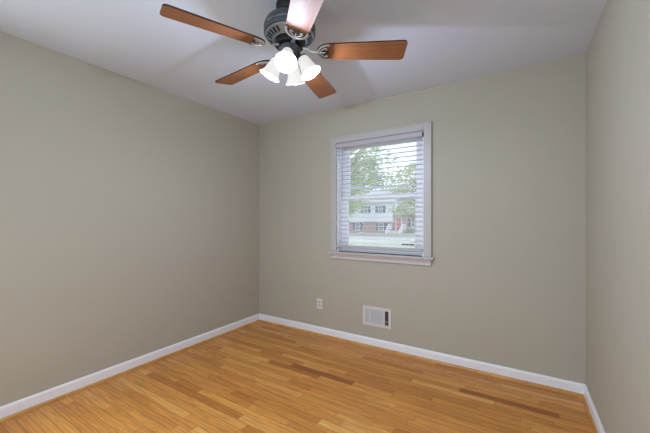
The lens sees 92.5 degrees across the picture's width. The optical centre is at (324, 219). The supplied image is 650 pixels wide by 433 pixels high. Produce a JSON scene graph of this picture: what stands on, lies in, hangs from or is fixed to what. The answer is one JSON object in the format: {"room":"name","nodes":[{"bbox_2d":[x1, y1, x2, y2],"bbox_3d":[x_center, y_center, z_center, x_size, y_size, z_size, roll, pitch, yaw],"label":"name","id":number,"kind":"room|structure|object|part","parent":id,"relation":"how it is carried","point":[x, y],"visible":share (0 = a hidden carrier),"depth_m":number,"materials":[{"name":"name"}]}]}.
{"room":"empty bedroom","nodes":[
{"label":"empty bedroom","id":0,"kind":"room"},
{"bbox_2d":[0,31,258,406],"bbox_3d":[-1.745,0.040,2.544,0.150,2.640,3.250,0,0,32],"label":"wall","id":1,"kind":"structure","parent":0,"point":[129,208],"depth_m":2.44,"materials":[{"name":"beige paint"}]},
{"bbox_2d":[0,314,258,418],"bbox_3d":[-1.676,1.214,2.501,0.013,0.090,3.250,0,0,32],"label":"baseboard","id":2,"kind":"structure","parent":1,"relation":"attached to","point":[19,405],"depth_m":2.45,"materials":[{"name":"white paint"}]},
{"bbox_2d":[0,320,258,422],"bbox_3d":[-1.665,1.249,2.494,0.013,0.021,3.250,0,0,32],"label":"trim","id":3,"kind":"structure","parent":1,"relation":"attached to","point":[24,411],"depth_m":2.44,"materials":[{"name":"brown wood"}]},
{"bbox_2d":[0,322,593,432],"bbox_3d":[-0.344,1.284,1.669,3.153,0.050,3.250,0,0,32],"label":"floor","id":4,"kind":"structure","parent":0,"point":[259,377],"depth_m":2.19,"materials":[{"name":"brown wood"}]},
{"bbox_2d":[0,0,606,124],"bbox_3d":[-0.344,-1.240,1.669,3.453,0.120,3.550,0,0,32],"label":"ceiling","id":5,"kind":"structure","parent":0,"point":[449,41],"depth_m":2.05,"materials":[{"name":"white paint"}]},
{"bbox_2d":[160,0,407,98],"bbox_3d":[-0.210,-0.975,1.738,1.204,0.411,1.222,0,0,32],"label":"ceiling fan","id":6,"kind":"object","parent":5,"relation":"hanging from","point":[290,27],"visible":1,"depth_m":1.65,"materials":[{"name":"brown wood"}]},
{"bbox_3d":[-0.516,-0.919,1.493,0.482,0.008,0.140,0,12,-34],"label":"blade","id":7,"kind":"part","parent":6,"relation":"part of","materials":[{"name":"brown wood"}]},
{"bbox_3d":[-0.499,-0.919,1.950,0.482,0.008,0.140,0,12,38],"label":"blade","id":8,"kind":"part","parent":6,"relation":"part of","materials":[{"name":"brown wood"}]},
{"bbox_3d":[-0.284,-0.841,1.724,0.118,0.102,0.118,28,4,8],"label":"lamp shade","id":9,"kind":"part","parent":6,"relation":"part of","materials":[{"name":"white glass"}]},
{"bbox_3d":[-0.198,-0.844,1.614,0.118,0.102,0.118,0,-33,3],"label":"lamp shade","id":10,"kind":"part","parent":6,"relation":"part of","materials":[{"name":"white glass"}]},
{"bbox_3d":[-0.198,-0.847,1.616,0.045,0.078,0.045,0,-33,3],"label":"bulb","id":11,"kind":"part","parent":6,"relation":"part of","materials":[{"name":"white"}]},
{"bbox_3d":[-0.177,-0.842,1.802,0.118,0.102,0.118,0,30,10],"label":"lamp shade","id":12,"kind":"part","parent":6,"relation":"part of","materials":[{"name":"white glass"}]},
{"bbox_3d":[-0.142,-0.914,1.528,0.100,0.002,0.066,12,-3,-16],"label":"mounting plate","id":13,"kind":"part","parent":6,"relation":"part of","materials":[{"name":"silver metal"}]},
{"bbox_3d":[-0.087,-0.919,1.336,0.140,0.008,0.482,12,-3,-16],"label":"blade","id":14,"kind":"part","parent":6,"relation":"part of","materials":[{"name":"brown wood"}]},
{"bbox_3d":[-0.101,-0.842,1.699,0.118,0.102,0.118,-29,-3,6],"label":"lamp shade","id":15,"kind":"part","parent":6,"relation":"part of","materials":[{"name":"white glass"}]},
{"bbox_3d":[-0.060,-0.919,2.075,0.140,0.008,0.482,-13,-4,20],"label":"blade","id":16,"kind":"part","parent":6,"relation":"part of","materials":[{"name":"brown wood"}]},
{"bbox_3d":[-0.004,-0.914,1.702,0.066,0.002,0.100,0,-12,2],"label":"mounting plate","id":17,"kind":"part","parent":6,"relation":"part of","materials":[{"name":"silver metal"}]},
{"bbox_3d":[0.196,-0.919,1.696,0.482,0.008,0.140,0,-12,2],"label":"blade","id":18,"kind":"part","parent":6,"relation":"part of","materials":[{"name":"brown wood"}]},
{"bbox_2d":[259,54,585,383],"bbox_3d":[0.556,0.040,3.111,3.453,2.640,0.150,0,0,32],"label":"wall","id":19,"kind":"structure","parent":0,"point":[504,284],"depth_m":2.61,"materials":[{"name":"beige paint"}]},
{"bbox_2d":[317,298,321,308],"bbox_3d":[-0.059,0.918,3.402,0.071,0.113,0.009,0,0,32],"label":"wall outlet","id":20,"kind":"object","parent":19,"relation":"attached to","point":[319,301],"visible":1,"depth_m":3.40,"materials":[{"name":"white plastic"}]},
{"bbox_2d":[363,305,390,328],"bbox_3d":[0.507,0.953,3.047,0.296,0.192,0.010,0,0,32],"label":"air vent","id":21,"kind":"object","parent":19,"relation":"in","point":[372,316],"visible":1,"depth_m":3.04,"materials":[{"name":"white metal"}]},
{"bbox_2d":[329,121,433,265],"bbox_3d":[0.557,-0.231,3.108,1.066,1.284,0.254,0,0,32],"label":"window","id":22,"kind":"structure","parent":19,"relation":"in","point":[423,225],"depth_m":3.01,"materials":[{"name":"paint"}]},
{"bbox_2d":[336,131,423,251],"bbox_3d":[0.503,-0.252,3.038,0.896,1.078,0.070,0,0,32],"label":"window blind","id":23,"kind":"object","parent":22,"relation":"attached to","point":[415,135],"visible":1,"depth_m":3.01,"materials":[{"name":"white plastic"}]},
{"bbox_3d":[0.506,0.277,3.043,0.888,0.022,0.050,0,0,32],"label":"rail","id":24,"kind":"part","parent":23,"relation":"part of","materials":[{"name":"white plastic"}]},
{"bbox_3d":[0.551,0.039,3.114,0.876,0.583,0.030,0,0,32],"label":"sash","id":25,"kind":"part","parent":22,"relation":"part of","materials":[{"name":"clear glass"}]},
{"bbox_3d":[0.569,-0.498,3.142,0.876,0.580,0.027,0,0,32],"label":"sash","id":26,"kind":"part","parent":22,"relation":"part of","materials":[{"name":"white paint"}]},
{"bbox_3d":[0.585,-0.229,3.168,0.876,1.119,0.018,0,0,32],"label":"storm frame","id":27,"kind":"part","parent":22,"relation":"part of","materials":[{"name":"white paint"}]},
{"bbox_3d":[0.580,0.347,3.161,0.904,0.034,0.140,0,0,32],"label":"sill","id":28,"kind":"part","parent":22,"relation":"part of","materials":[{"name":"white paint"}]},
{"bbox_2d":[372,85,444,101],"bbox_3d":[0.755,-1.171,2.894,0.680,0.010,0.009,0,0,32],"label":"trim","id":29,"kind":"structure","parent":19,"relation":"attached to","point":[444,85],"depth_m":2.89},
{"bbox_2d":[259,319,582,397],"bbox_3d":[0.506,1.249,3.030,3.153,0.021,0.013,0,0,32],"label":"trim","id":30,"kind":"structure","parent":19,"relation":"attached to","point":[263,321],"depth_m":2.71,"materials":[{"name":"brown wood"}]},
{"bbox_2d":[259,313,584,393],"bbox_3d":[0.513,1.214,3.041,3.153,0.090,0.013,0,0,32],"label":"baseboard","id":31,"kind":"structure","parent":19,"relation":"attached to","point":[554,382],"depth_m":2.71,"materials":[{"name":"white paint"}]},
{"bbox_2d":[586,0,649,432],"bbox_3d":[1.056,0.040,0.794,0.150,2.640,3.250,0,0,32],"label":"wall","id":32,"kind":"structure","parent":0,"point":[618,51],"depth_m":1.47,"materials":[{"name":"beige paint"}]},
{"bbox_2d":[582,394,597,432],"bbox_3d":[0.976,1.249,0.844,0.013,0.021,3.250,0,0,32],"label":"trim","id":33,"kind":"structure","parent":32,"relation":"attached to","point":[583,396],"depth_m":1.99,"materials":[{"name":"brown wood"}]},
{"bbox_2d":[584,384,604,432],"bbox_3d":[0.987,1.214,0.837,0.013,0.090,3.250,0,0,32],"label":"baseboard","id":34,"kind":"structure","parent":32,"relation":"attached to","point":[596,419],"depth_m":1.93,"materials":[{"name":"white paint"}]},
{"label":"outside","id":35,"kind":"structure","parent":0,"visible":0},
{"bbox_2d":[349,231,414,237],"bbox_3d":[27.051,2.110,76.792,150.000,0.700,86.800,0,0,32],"label":"lawn","id":36,"kind":"structure","parent":35,"point":[357,233],"depth_m":41.27,"materials":[{"name":"green plant"}]},
{"bbox_2d":[350,155,389,190],"bbox_3d":[6.696,-5.564,65.116,13.664,15.563,13.508,0,0,12],"label":"leafy tree","id":37,"kind":"object","parent":36,"relation":"on","point":[373,167],"visible":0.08,"depth_m":62.98,"materials":[{"name":"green plant"}]},
{"bbox_2d":[349,189,414,233],"bbox_3d":[10.724,-1.321,47.456,24.600,6.960,11.260,0,0,32],"label":"brick house","id":38,"kind":"structure","parent":36,"relation":"on","point":[370,224],"depth_m":45.32,"materials":[{"name":"white"}]},
{"bbox_3d":[10.502,0.634,44.269,0.700,1.850,0.100,0,0,32],"label":"door","id":39,"kind":"part","parent":38,"relation":"part of","materials":[{"name":"red paint"}]},
{"bbox_3d":[10.608,1.375,42.552,0.120,1.570,2.820,0,0,32],"label":"railing","id":40,"kind":"part","parent":38,"relation":"part of","materials":[{"name":"white"}]},
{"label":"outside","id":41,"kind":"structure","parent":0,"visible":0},
{"bbox_2d":[349,239,414,242],"bbox_3d":[0.873,2.250,34.898,150.000,0.220,1.200,0,0,32],"label":"sidewalk","id":42,"kind":"structure","parent":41,"point":[349,239],"depth_m":32.01,"materials":[{"name":"concrete"}]},
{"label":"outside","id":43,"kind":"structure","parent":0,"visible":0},
{"bbox_2d":[349,236,414,238],"bbox_3d":[3.787,2.250,39.562,150.000,0.220,1.000,0,0,32],"label":"sidewalk","id":44,"kind":"structure","parent":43,"point":[349,236],"depth_m":37.40,"materials":[{"name":"concrete"}]},
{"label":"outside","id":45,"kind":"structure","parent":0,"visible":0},
{"bbox_2d":[349,237,414,240],"bbox_3d":[2.357,2.300,37.273,150.000,0.220,4.400,0,0,32],"label":"street","id":46,"kind":"structure","parent":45,"point":[362,238],"depth_m":36.24,"materials":[{"name":"grey asphalt"}]},
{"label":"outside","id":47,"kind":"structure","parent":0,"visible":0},
{"bbox_2d":[349,240,414,247],"bbox_3d":[-17.092,2.260,6.149,150.000,0.200,66.600,0,0,32],"label":"lawn","id":48,"kind":"structure","parent":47,"point":[351,242],"depth_m":28.23,"materials":[{"name":"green plant"}]},
{"bbox_2d":[349,172,369,216],"bbox_3d":[1.597,-0.956,26.975,5.009,6.346,5.445,0,0,32],"label":"leafy tree","id":49,"kind":"object","parent":48,"relation":"on","point":[352,204],"visible":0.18,"depth_m":26.26,"materials":[{"name":"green plant"}]},
{"bbox_2d":[350,144,407,195],"bbox_3d":[0.468,-2.594,21.248,9.993,9.624,9.319,0,0,32],"label":"leafy tree","id":50,"kind":"object","parent":48,"relation":"on","point":[360,181],"visible":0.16,"depth_m":19.03,"materials":[{"name":"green plant"}]},
{"bbox_2d":[379,163,415,221],"bbox_3d":[9.048,-1.358,26.958,7.315,7.156,8.296,0,0,-8],"label":"leafy tree","id":51,"kind":"object","parent":48,"relation":"on","point":[399,209],"visible":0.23,"depth_m":27.40,"materials":[{"name":"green plant"}]}
]}

